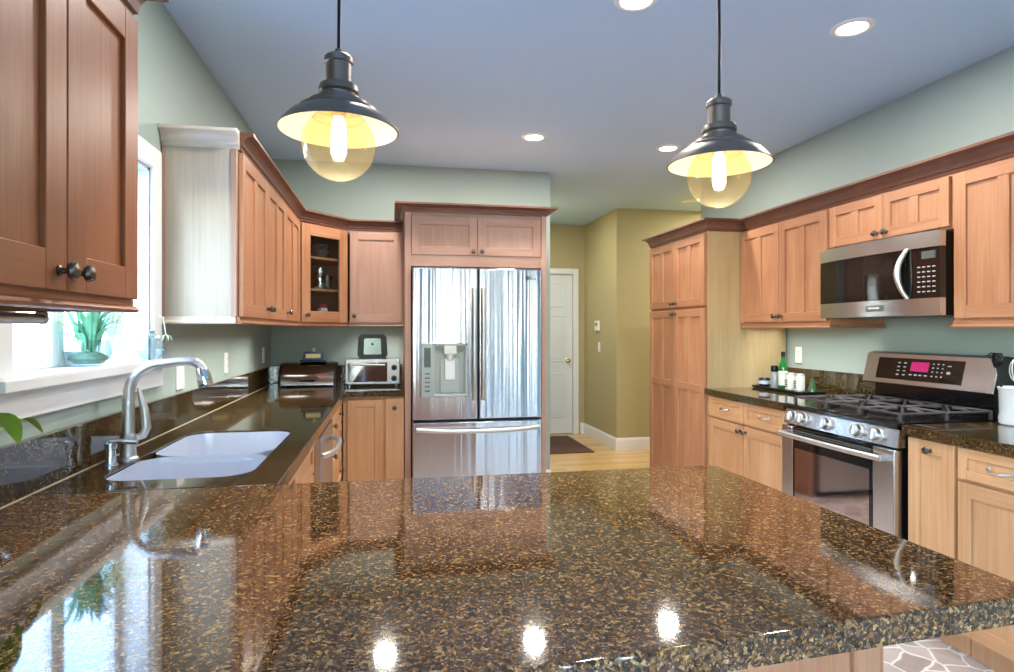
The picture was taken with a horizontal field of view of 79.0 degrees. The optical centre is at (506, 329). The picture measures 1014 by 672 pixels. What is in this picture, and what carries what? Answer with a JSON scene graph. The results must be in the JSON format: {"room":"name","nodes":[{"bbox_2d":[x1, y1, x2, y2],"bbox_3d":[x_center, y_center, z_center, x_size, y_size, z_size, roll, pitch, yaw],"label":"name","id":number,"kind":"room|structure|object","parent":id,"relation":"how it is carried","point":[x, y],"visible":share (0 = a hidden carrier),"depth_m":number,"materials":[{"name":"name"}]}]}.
{"room":"kitchen","nodes":[
{"label":"kitchen","id":0,"kind":"room"},
{"bbox_2d":[0,1,270,445],"bbox_3d":[-1.129,-0.006,0.610,0.150,2.680,8.820,0,0,-11],"label":"wall","id":1,"kind":"structure","parent":0,"point":[175,86],"depth_m":2.71,"materials":[{"name":"green paint"}]},
{"bbox_2d":[0,0,138,312],"bbox_3d":[-0.955,-0.386,1.106,0.368,0.690,0.666,0,0,-11],"label":"upper cabinet","id":2,"kind":"object","parent":1,"relation":"attached to","point":[69,68],"visible":1,"depth_m":1.13,"materials":[{"name":"brown wood"}]},
{"bbox_2d":[0,311,48,323],"bbox_3d":[-0.909,-0.025,1.033,0.024,0.027,0.470,0,0,-11],"label":"light","id":3,"kind":"object","parent":2,"relation":"attached to","point":[39,317],"visible":1,"depth_m":1.19,"materials":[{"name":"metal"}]},
{"bbox_2d":[120,0,168,15],"bbox_3d":[-0.947,-0.776,1.096,0.380,0.090,0.787,0,0,-11],"label":"crown molding","id":4,"kind":"structure","parent":2,"relation":"attached to","point":[133,6],"depth_m":1.44,"materials":[{"name":"brown wood"}]},
{"bbox_2d":[0,135,162,419],"bbox_3d":[-1.347,-0.246,1.932,0.205,0.940,1.120,0,0,-11],"label":"window","id":5,"kind":"structure","parent":1,"relation":"in","point":[44,382],"depth_m":2.00,"materials":[{"name":"white paint"}]},
{"bbox_2d":[58,312,130,365],"bbox_3d":[-1.347,0.018,1.979,0.246,0.191,0.197,0,0,-41],"label":"potted plant","id":6,"kind":"object","parent":5,"relation":"on","point":[89,330],"visible":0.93,"depth_m":1.96,"materials":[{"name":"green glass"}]},
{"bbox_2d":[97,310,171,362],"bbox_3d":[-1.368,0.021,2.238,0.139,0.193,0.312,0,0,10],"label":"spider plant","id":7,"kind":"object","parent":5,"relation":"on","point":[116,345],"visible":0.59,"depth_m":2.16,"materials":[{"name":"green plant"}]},
{"bbox_2d":[135,330,165,355],"bbox_3d":[-1.352,0.057,2.333,0.100,0.115,0.100,0,0,12],"label":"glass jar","id":8,"kind":"object","parent":5,"relation":"on","point":[150,334],"visible":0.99,"depth_m":2.32,"materials":[{"name":"clear glass"}]},
{"bbox_2d":[0,365,273,508],"bbox_3d":[-1.426,0.349,2.639,0.023,0.141,4.479,0,0,-11],"label":"backsplash","id":9,"kind":"structure","parent":1,"relation":"attached to","point":[42,461],"depth_m":1.87,"materials":[{"name":"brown stone"}]},
{"bbox_2d":[176,366,183,389],"bbox_3d":[-1.452,0.206,2.737,0.010,0.116,0.100,0,0,-11],"label":"light switch","id":10,"kind":"object","parent":1,"relation":"attached to","point":[179,369],"visible":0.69,"depth_m":2.72,"materials":[{"name":"white plastic"}]},
{"bbox_2d":[162,145,285,325],"bbox_3d":[-1.342,-0.391,3.077,0.343,0.730,1.097,0,0,-11],"label":"upper cabinet","id":11,"kind":"object","parent":1,"relation":"attached to","point":[224,225],"visible":1,"depth_m":2.56,"materials":[{"name":"brown wood"}]},
{"bbox_2d":[157,123,402,231],"bbox_3d":[-1.233,-0.793,3.627,0.601,0.074,2.340,0,0,8],"label":"crown molding","id":12,"kind":"structure","parent":11,"relation":"attached to","point":[248,144],"depth_m":2.86,"materials":[{"name":"brown wood"}]},
{"bbox_2d":[224,353,227,373],"bbox_3d":[-1.598,0.188,3.503,0.009,0.116,0.072,0,0,-11],"label":"power outlet","id":13,"kind":"object","parent":1,"relation":"attached to","point":[225,354],"visible":1,"depth_m":3.48,"materials":[{"name":"white plastic"}]},
{"bbox_2d":[262,347,264,362],"bbox_3d":[-1.795,0.186,4.535,0.009,0.116,0.072,0,0,-11],"label":"power outlet","id":14,"kind":"object","parent":1,"relation":"attached to","point":[263,348],"visible":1,"depth_m":4.52,"materials":[{"name":"white plastic"}]},
{"bbox_2d":[284,205,299,325],"bbox_3d":[-1.501,-0.391,3.913,0.343,0.730,0.600,0,0,-11],"label":"upper cabinet","id":15,"kind":"object","parent":1,"relation":"attached to","point":[292,223],"visible":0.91,"depth_m":3.91,"materials":[{"name":"brown wood"}]},
{"bbox_2d":[298,221,348,326],"bbox_3d":[-1.491,-0.391,4.565,0.613,0.730,0.671,0,0,-11],"label":"upper cabinet","id":16,"kind":"object","parent":1,"relation":"attached to","point":[335,265],"visible":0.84,"depth_m":4.56,"materials":[{"name":"brown wood"}]},
{"bbox_2d":[314,267,324,288],"bbox_3d":[-1.378,-0.381,4.517,0.076,0.168,0.076,0,0,-11],"label":"cocktail shaker","id":17,"kind":"object","parent":16,"relation":"on","point":[319,283],"visible":0.92,"depth_m":4.49,"materials":[{"name":"silver metal"}]},
{"bbox_2d":[311,249,328,256],"bbox_3d":[-1.391,-0.557,4.553,0.140,0.060,0.140,0,0,-11],"label":"glass bowl","id":18,"kind":"object","parent":16,"relation":"on","point":[319,253],"visible":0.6,"depth_m":4.51,"materials":[{"name":"grey glass"}]},
{"bbox_2d":[311,244,328,249],"bbox_3d":[-1.391,-0.599,4.553,0.140,0.060,0.140,0,0,-11],"label":"glass bowl","id":19,"kind":"object","parent":18,"relation":"in","point":[313,246],"visible":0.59,"depth_m":4.50,"materials":[{"name":"grey glass"}]},
{"bbox_2d":[317,304,327,310],"bbox_3d":[-1.365,-0.134,4.550,0.080,0.120,0.079,0,0,-11],"label":"cookie jar","id":20,"kind":"object","parent":16,"relation":"in","point":[321,307],"visible":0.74,"depth_m":4.52,"materials":[{"name":"ceramic"}]},
{"bbox_2d":[311,256,337,265],"bbox_3d":[-1.491,-0.519,4.565,0.576,0.016,0.630,0,0,-11],"label":"shelf","id":21,"kind":"object","parent":16,"relation":"attached to","point":[315,261],"depth_m":4.59,"materials":[{"name":"brown wood"}]},
{"bbox_2d":[311,288,337,294],"bbox_3d":[-1.491,-0.289,4.565,0.576,0.016,0.630,0,0,-11],"label":"shelf","id":22,"kind":"object","parent":16,"relation":"attached to","point":[314,291],"depth_m":4.61,"materials":[{"name":"brown wood"}]},
{"bbox_2d":[271,159,549,481],"bbox_3d":[-0.756,-0.006,5.109,2.265,2.680,0.120,0,0,-11],"label":"wall","id":23,"kind":"structure","parent":0,"point":[372,195],"depth_m":5.00,"materials":[{"name":"green paint"}]},
{"bbox_2d":[273,364,401,383],"bbox_3d":[-1.343,0.349,4.926,0.998,0.141,0.020,0,0,-11],"label":"backsplash","id":24,"kind":"structure","parent":23,"relation":"attached to","point":[275,367],"depth_m":4.92,"materials":[{"name":"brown stone"}]},
{"bbox_2d":[349,230,402,326],"bbox_3d":[-1.019,-0.391,4.817,0.402,0.730,0.351,0,0,-11],"label":"upper cabinet","id":25,"kind":"object","parent":23,"relation":"attached to","point":[375,257],"visible":0.99,"depth_m":4.68,"materials":[{"name":"brown wood"}]},
{"bbox_2d":[550,224,583,433],"bbox_3d":[0.378,-0.006,7.869,1.235,2.680,0.120,0,0,-11],"label":"wall","id":26,"kind":"structure","parent":0,"point":[566,241],"depth_m":7.91,"materials":[{"name":"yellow paint"}]},
{"bbox_2d":[550,268,578,433],"bbox_3d":[0.444,0.274,7.848,0.955,2.120,0.146,0,0,-11],"label":"door","id":27,"kind":"structure","parent":26,"relation":"in","point":[564,283],"depth_m":7.89,"materials":[{"name":"white paint"}]},
{"bbox_2d":[580,423,583,433],"bbox_3d":[0.971,1.264,7.914,0.055,0.140,0.014,0,0,-11],"label":"baseboard","id":28,"kind":"structure","parent":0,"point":[581,424],"depth_m":7.91,"materials":[{"name":"white paint"}]},
{"bbox_2d":[162,0,1013,225],"bbox_3d":[1.236,-1.396,2.413,5.470,0.100,11.720,0,0,-11],"label":"ceiling","id":29,"kind":"structure","parent":0,"point":[461,82],"depth_m":3.14,"materials":[{"name":"paint"}]},
{"bbox_2d":[276,0,398,181],"bbox_3d":[-0.391,-0.846,1.430,0.275,0.999,0.275,0,0,-11],"label":"pendant light","id":30,"kind":"object","parent":29,"relation":"hanging from","point":[336,118],"visible":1,"depth_m":1.42,"materials":[{"name":"black metal"}]},
{"bbox_2d":[521,133,546,140],"bbox_3d":[0.189,-1.342,4.289,0.178,0.008,0.178,0,0,-11],"label":"recessed light","id":31,"kind":"object","parent":29,"relation":"in","point":[530,136],"visible":1,"depth_m":4.28,"materials":[{"name":"white paint"}]},
{"bbox_2d":[614,0,657,11],"bbox_3d":[0.526,-1.342,2.509,0.178,0.008,0.178,0,0,-11],"label":"recessed light","id":32,"kind":"object","parent":29,"relation":"in","point":[625,5],"visible":1,"depth_m":2.54,"materials":[{"name":"white paint"}]},
{"bbox_2d":[656,144,679,151],"bbox_3d":[1.191,-1.342,4.549,0.178,0.008,0.178,0,0,-11],"label":"recessed light","id":33,"kind":"object","parent":29,"relation":"in","point":[671,147],"visible":1,"depth_m":4.54,"materials":[{"name":"white paint"}]},
{"bbox_2d":[681,199,697,202],"bbox_3d":[1.904,-1.342,6.419,0.178,0.008,0.178,0,0,-11],"label":"recessed light","id":34,"kind":"object","parent":29,"relation":"in","point":[687,200],"visible":1,"depth_m":6.41,"materials":[{"name":"white paint"}]},
{"bbox_2d":[667,0,773,207],"bbox_3d":[0.574,-0.838,1.665,0.275,1.014,0.275,0,0,-11],"label":"pendant light","id":35,"kind":"object","parent":29,"relation":"hanging from","point":[720,152],"visible":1,"depth_m":1.65,"materials":[{"name":"black metal"}]},
{"bbox_2d":[830,17,875,36],"bbox_3d":[1.536,-1.342,2.735,0.178,0.008,0.178,0,0,-11],"label":"recessed light","id":36,"kind":"object","parent":29,"relation":"in","point":[855,26],"visible":1,"depth_m":2.73,"materials":[{"name":"white paint"}]},
{"bbox_2d":[584,208,626,437],"bbox_3d":[1.151,-0.006,7.431,0.120,2.680,1.270,0,0,-11],"label":"wall","id":37,"kind":"structure","parent":0,"point":[605,237],"depth_m":7.11,"materials":[{"name":"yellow paint"}]},
{"bbox_2d":[595,321,599,330],"bbox_3d":[1.084,-0.051,7.393,0.028,0.120,0.130,0,0,-11],"label":"thermostat","id":38,"kind":"object","parent":37,"relation":"attached to","point":[597,323],"visible":1,"depth_m":7.34,"materials":[{"name":"white plastic"}]},
{"bbox_2d":[627,209,700,437],"bbox_3d":[2.212,-0.006,7.048,1.820,2.680,0.120,0,0,-11],"label":"wall","id":39,"kind":"structure","parent":0,"point":[641,223],"depth_m":6.85,"materials":[{"name":"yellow paint"}]},
{"bbox_2d":[584,423,649,450],"bbox_3d":[1.992,1.264,7.523,1.834,0.140,1.164,0,0,-11],"label":"baseboard","id":40,"kind":"structure","parent":39,"relation":"attached to","point":[634,443],"depth_m":6.85,"materials":[{"name":"white paint"}]},
{"bbox_2d":[550,433,996,671],"bbox_3d":[1.236,1.364,2.413,5.470,0.060,11.720,0,0,-11],"label":"floor","id":41,"kind":"structure","parent":0,"point":[933,654],"depth_m":2.60,"materials":[{"name":"beige wood"}]},
{"bbox_2d":[289,446,313,483],"bbox_3d":[-1.015,0.898,2.120,0.623,0.872,1.015,0,0,-11],"label":"base cabinet","id":42,"kind":"object","parent":41,"relation":"on","point":[304,473],"visible":0.12,"depth_m":2.44,"materials":[{"name":"brown wood"}]},
{"bbox_2d":[30,382,404,495],"bbox_3d":[-1.045,0.441,3.297,1.020,0.042,3.332,0,0,-11],"label":"countertop","id":43,"kind":"structure","parent":42,"relation":"on","point":[302,411],"depth_m":2.58,"materials":[{"name":"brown stone"}]},
{"bbox_2d":[103,439,137,467],"bbox_3d":[-1.194,0.378,1.900,0.097,0.084,0.041,0,0,-11],"label":"soap dispenser","id":44,"kind":"object","parent":43,"relation":"on","point":[110,446],"visible":1,"depth_m":1.89,"materials":[{"name":"silver metal"}]},
{"bbox_2d":[117,357,212,461],"bbox_3d":[-1.115,0.255,2.015,0.286,0.331,0.067,0,0,-11],"label":"faucet","id":45,"kind":"object","parent":43,"relation":"on","point":[128,452],"visible":0.93,"depth_m":1.99,"materials":[{"name":"grey metal"}]},
{"bbox_2d":[107,431,289,480],"bbox_3d":[-1.027,0.541,2.161,0.400,0.225,0.854,0,0,-11],"label":"sink","id":46,"kind":"object","parent":43,"relation":"in","point":[209,454],"visible":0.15,"depth_m":2.12,"materials":[{"name":"white ceramic"}]},
{"bbox_2d":[107,454,265,480],"bbox_3d":[-0.981,0.541,1.921,0.400,0.225,0.364,0,0,-11],"label":"basin","id":47,"kind":"object","parent":46,"relation":"in","point":[217,465],"depth_m":2.09,"materials":[{"name":"white ceramic"}]},
{"bbox_2d":[156,431,289,457],"bbox_3d":[-1.063,0.541,2.350,0.400,0.225,0.470,0,0,-11],"label":"basin","id":48,"kind":"object","parent":46,"relation":"in","point":[236,443],"depth_m":2.56,"materials":[{"name":"white ceramic"}]},
{"bbox_2d":[278,361,338,386],"bbox_3d":[-1.494,0.331,4.641,0.410,0.178,0.294,0,0,-11],"label":"bread box","id":49,"kind":"object","parent":43,"relation":"on","point":[318,372],"visible":1,"depth_m":4.57,"materials":[{"name":"silver metal"}]},
{"bbox_2d":[300,348,326,361],"bbox_3d":[-1.470,0.186,4.678,0.190,0.102,0.100,0,0,-11],"label":"butter dish","id":50,"kind":"object","parent":49,"relation":"on","point":[309,356],"visible":1,"depth_m":4.64,"materials":[{"name":"blue ceramic"}]},
{"bbox_2d":[300,359,326,361],"bbox_3d":[-1.470,0.231,4.678,0.190,0.014,0.100,0,0,-11],"label":"tray","id":51,"kind":"object","parent":50,"relation":"on","point":[302,360],"depth_m":4.63,"materials":[{"name":"blue ceramic"}]},
{"bbox_2d":[343,357,399,386],"bbox_3d":[-1.041,0.318,4.739,0.424,0.205,0.427,0,0,-11],"label":"toaster oven","id":52,"kind":"object","parent":43,"relation":"on","point":[366,371],"visible":1,"depth_m":4.56,"materials":[{"name":"silver metal"}]},
{"bbox_2d":[357,334,387,358],"bbox_3d":[-1.028,0.123,4.708,0.224,0.184,0.175,0,0,-11],"label":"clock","id":53,"kind":"object","parent":52,"relation":"on","point":[369,345],"visible":1,"depth_m":4.64,"materials":[{"name":"black plastic"}]},
{"bbox_2d":[312,419,341,482],"bbox_3d":[-1.133,0.900,2.923,0.667,0.868,0.600,0,0,-11],"label":"dishwasher","id":54,"kind":"object","parent":41,"relation":"on","point":[324,451],"visible":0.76,"depth_m":2.85,"materials":[{"name":"metal"}]},
{"bbox_2d":[332,403,344,481],"bbox_3d":[-1.309,0.898,3.696,0.613,0.872,0.975,0,0,-11],"label":"base cabinet","id":55,"kind":"object","parent":41,"relation":"on","point":[337,417],"visible":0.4,"depth_m":3.94,"materials":[{"name":"brown wood"}]},
{"bbox_2d":[343,396,403,481],"bbox_3d":[-0.990,0.898,4.615,0.420,0.872,0.733,0,0,-11],"label":"base cabinet","id":56,"kind":"object","parent":41,"relation":"on","point":[373,427],"visible":0.74,"depth_m":4.29,"materials":[{"name":"brown wood"}]},
{"bbox_2d":[403,212,545,478],"bbox_3d":[-0.279,0.252,4.747,1.022,2.165,0.758,0,0,-11],"label":"tall cabinet","id":57,"kind":"object","parent":41,"relation":"on","point":[429,239],"visible":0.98,"depth_m":4.41,"materials":[{"name":"brown wood"}]},
{"bbox_2d":[394,201,557,221],"bbox_3d":[-0.276,-0.860,4.729,1.162,0.056,0.795,0,0,-11],"label":"crown molding","id":58,"kind":"structure","parent":57,"relation":"attached to","point":[401,207],"depth_m":4.38,"materials":[{"name":"brown wood"}]},
{"bbox_2d":[411,267,541,478],"bbox_3d":[-0.262,0.448,4.668,0.926,1.772,0.811,0,0,-11],"label":"refrigerator","id":59,"kind":"object","parent":41,"relation":"on","point":[476,334],"visible":0.97,"depth_m":4.35,"materials":[{"name":"grey metal"}]},
{"bbox_2d":[550,435,593,453],"bbox_3d":[0.450,1.328,7.130,0.830,0.012,1.040,0,0,-11],"label":"door mat","id":60,"kind":"object","parent":41,"relation":"on","point":[565,444],"visible":0.48,"depth_m":6.98,"materials":[{"name":"brown fabric"}]},
{"bbox_2d":[650,231,785,467],"bbox_3d":[1.642,0.309,4.979,0.683,2.050,0.977,0,0,-11],"label":"pantry cabinet","id":61,"kind":"object","parent":41,"relation":"on","point":[698,342],"visible":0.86,"depth_m":4.60,"materials":[{"name":"brown wood"}]},
{"bbox_2d":[709,395,788,490],"bbox_3d":[1.823,0.898,4.054,0.653,0.872,0.903,0,0,-11],"label":"base cabinet","id":62,"kind":"object","parent":41,"relation":"on","point":[744,439],"visible":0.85,"depth_m":3.95,"materials":[{"name":"brown wood"}]},
{"bbox_2d":[705,387,873,409],"bbox_3d":[1.840,0.441,4.054,0.670,0.042,0.907,0,0,-11],"label":"countertop","id":63,"kind":"structure","parent":62,"relation":"on","point":[758,396],"depth_m":3.98,"materials":[{"name":"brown stone"}]},
{"bbox_2d":[752,385,826,394],"bbox_3d":[1.927,0.409,4.235,0.182,0.018,0.554,0,0,-11],"label":"serving tray","id":64,"kind":"object","parent":63,"relation":"on","point":[806,392],"visible":0.69,"depth_m":4.07,"materials":[{"name":"black plastic"}]},
{"bbox_2d":[758,378,769,386],"bbox_3d":[1.865,0.379,4.457,0.085,0.062,0.085,0,0,-11],"label":"sugar bowl","id":65,"kind":"object","parent":64,"relation":"on","point":[765,382],"visible":0.95,"depth_m":4.43,"materials":[{"name":"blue ceramic"}]},
{"bbox_2d":[770,365,778,387],"bbox_3d":[1.902,0.331,4.370,0.056,0.158,0.056,0,0,-11],"label":"pepper mill","id":66,"kind":"object","parent":64,"relation":"on","point":[774,368],"visible":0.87,"depth_m":4.35,"materials":[{"name":"silver glass"}]},
{"bbox_2d":[778,351,787,388],"bbox_3d":[1.927,0.280,4.292,0.062,0.260,0.062,0,0,-11],"label":"oil bottle","id":67,"kind":"object","parent":64,"relation":"on","point":[782,369],"visible":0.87,"depth_m":4.27,"materials":[{"name":"green glass"}]},
{"bbox_2d":[785,373,795,390],"bbox_3d":[1.931,0.351,4.189,0.068,0.116,0.067,0,0,-11],"label":"tin can","id":68,"kind":"object","parent":64,"relation":"on","point":[789,377],"visible":0.91,"depth_m":4.16,"materials":[{"name":"white metal"}]},
{"bbox_2d":[794,374,804,391],"bbox_3d":[1.948,0.351,4.098,0.068,0.116,0.067,0,0,-11],"label":"tin can","id":69,"kind":"object","parent":64,"relation":"on","point":[799,379],"visible":0.94,"depth_m":4.07,"materials":[{"name":"white metal"}]},
{"bbox_2d":[808,378,816,391],"bbox_3d":[1.987,0.362,4.002,0.052,0.095,0.051,0,0,-11],"label":"vinegar bottle","id":70,"kind":"object","parent":64,"relation":"on","point":[812,387],"visible":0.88,"depth_m":3.99,"materials":[{"name":"green glass"}]},
{"bbox_2d":[731,647,882,671],"bbox_3d":[0.040,0.898,1.415,1.208,0.872,0.771,0,0,-11],"label":"base cabinet","id":71,"kind":"object","parent":41,"relation":"on","point":[866,660],"visible":0.02,"depth_m":1.14,"materials":[{"name":"brown wood"}]},
{"bbox_2d":[0,465,1013,671],"bbox_3d":[-0.172,0.441,1.200,1.950,0.042,1.112,0,0,-11],"label":"countertop","id":72,"kind":"structure","parent":71,"relation":"on","point":[704,568],"depth_m":1.04,"materials":[{"name":"brown stone"}]},
{"bbox_2d":[0,413,42,443],"bbox_3d":[-1.024,0.275,1.176,0.188,0.291,0.467,0,0,-11],"label":"pothos","id":73,"kind":"object","parent":72,"relation":"on","point":[11,423],"visible":1,"depth_m":1.25,"materials":[{"name":"plant"}]},
{"bbox_2d":[777,351,1013,539],"bbox_3d":[1.948,0.728,3.192,0.716,1.212,0.800,0,0,-11],"label":"gas range","id":74,"kind":"object","parent":41,"relation":"on","point":[849,457],"visible":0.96,"depth_m":3.06,"materials":[{"name":"silver metal"}]},
{"bbox_2d":[784,402,997,429],"bbox_3d":[1.946,0.432,3.192,0.573,0.031,0.800,0,0,-11],"label":"cooktop","id":75,"kind":"object","parent":74,"relation":"in","point":[868,419],"depth_m":3.00,"materials":[{"name":"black metal"}]},
{"bbox_2d":[908,436,971,655],"bbox_3d":[2.086,0.898,2.670,0.653,0.872,0.238,0,0,-11],"label":"base cabinet","id":76,"kind":"object","parent":41,"relation":"on","point":[933,478],"visible":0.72,"depth_m":2.60,"materials":[{"name":"brown wood"}]},
{"bbox_2d":[958,446,1013,671],"bbox_3d":[2.179,0.898,2.183,0.653,0.872,0.750,0,0,-11],"label":"base cabinet","id":77,"kind":"object","parent":41,"relation":"on","point":[986,483],"visible":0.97,"depth_m":2.37,"materials":[{"name":"brown wood"}]},
{"bbox_2d":[902,422,1013,456],"bbox_3d":[2.173,0.441,2.303,0.670,0.042,0.992,0,0,-11],"label":"countertop","id":78,"kind":"structure","parent":77,"relation":"on","point":[994,437],"depth_m":2.52,"materials":[{"name":"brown stone"}]},
{"bbox_2d":[997,386,1013,425],"bbox_3d":[2.252,0.336,2.719,0.136,0.168,0.136,0,0,-11],"label":"utensil crock","id":79,"kind":"object","parent":78,"relation":"on","point":[1005,393],"visible":1,"depth_m":2.70,"materials":[{"name":"white ceramic"}]},
{"bbox_2d":[983,352,1003,386],"bbox_3d":[2.206,0.249,2.772,0.058,0.296,0.078,0,0,-11],"label":"spoon","id":80,"kind":"object","parent":79,"relation":"in","point":[997,359],"visible":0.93,"depth_m":2.77,"materials":[{"name":"black plastic"}]},
{"bbox_2d":[1009,359,1013,380],"bbox_3d":[2.227,0.260,2.687,0.055,0.272,0.053,0,0,-11],"label":"whisk","id":81,"kind":"object","parent":79,"relation":"in","point":[1012,376],"visible":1,"depth_m":2.69,"materials":[{"name":"grey metal"}]},
{"bbox_2d":[701,46,1013,373],"bbox_3d":[2.741,-0.006,1.432,0.120,2.680,8.990,0,0,-11],"label":"wall","id":82,"kind":"structure","parent":0,"point":[972,104],"depth_m":3.65,"materials":[{"name":"green paint"}]},
{"bbox_2d":[795,347,801,362],"bbox_3d":[2.103,0.180,4.438,0.009,0.116,0.072,0,0,-11],"label":"power outlet","id":83,"kind":"object","parent":82,"relation":"attached to","point":[798,350],"visible":1,"depth_m":4.43,"materials":[{"name":"white plastic"}]},
{"bbox_2d":[740,207,885,327],"bbox_3d":[1.954,-0.363,4.061,0.413,0.705,0.937,0,0,-11],"label":"upper cabinet","id":84,"kind":"object","parent":82,"relation":"attached to","point":[780,262],"visible":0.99,"depth_m":3.97,"materials":[{"name":"brown wood"}]},
{"bbox_2d":[642,131,1013,248],"bbox_3d":[1.889,-0.758,3.686,0.700,0.085,3.735,0,0,-11],"label":"crown molding","id":85,"kind":"structure","parent":84,"relation":"attached to","point":[1000,147],"depth_m":3.29,"materials":[{"name":"brown wood"}]},
{"bbox_2d":[788,367,874,398],"bbox_3d":[2.159,0.347,4.114,0.020,0.146,0.906,0,0,-11],"label":"backsplash","id":86,"kind":"structure","parent":82,"relation":"attached to","point":[843,383],"depth_m":4.03,"materials":[{"name":"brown stone"}]},
{"bbox_2d":[829,173,954,248],"bbox_3d":[2.114,-0.590,3.222,0.413,0.253,0.800,0,0,-11],"label":"upper cabinet","id":87,"kind":"object","parent":82,"relation":"attached to","point":[928,205],"visible":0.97,"depth_m":3.10,"materials":[{"name":"brown wood"}]},
{"bbox_2d":[821,229,953,318],"bbox_3d":[2.071,-0.260,3.212,0.514,0.392,0.790,0,0,-11],"label":"microwave","id":88,"kind":"object","parent":87,"relation":"attached to","point":[909,276],"visible":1,"depth_m":3.03,"materials":[{"name":"silver metal"}]},
{"bbox_2d":[949,156,1013,327],"bbox_3d":[2.275,-0.363,2.373,0.413,0.705,0.956,0,0,-11],"label":"upper cabinet","id":89,"kind":"object","parent":82,"relation":"attached to","point":[983,194],"visible":1,"depth_m":2.64,"materials":[{"name":"brown wood"}]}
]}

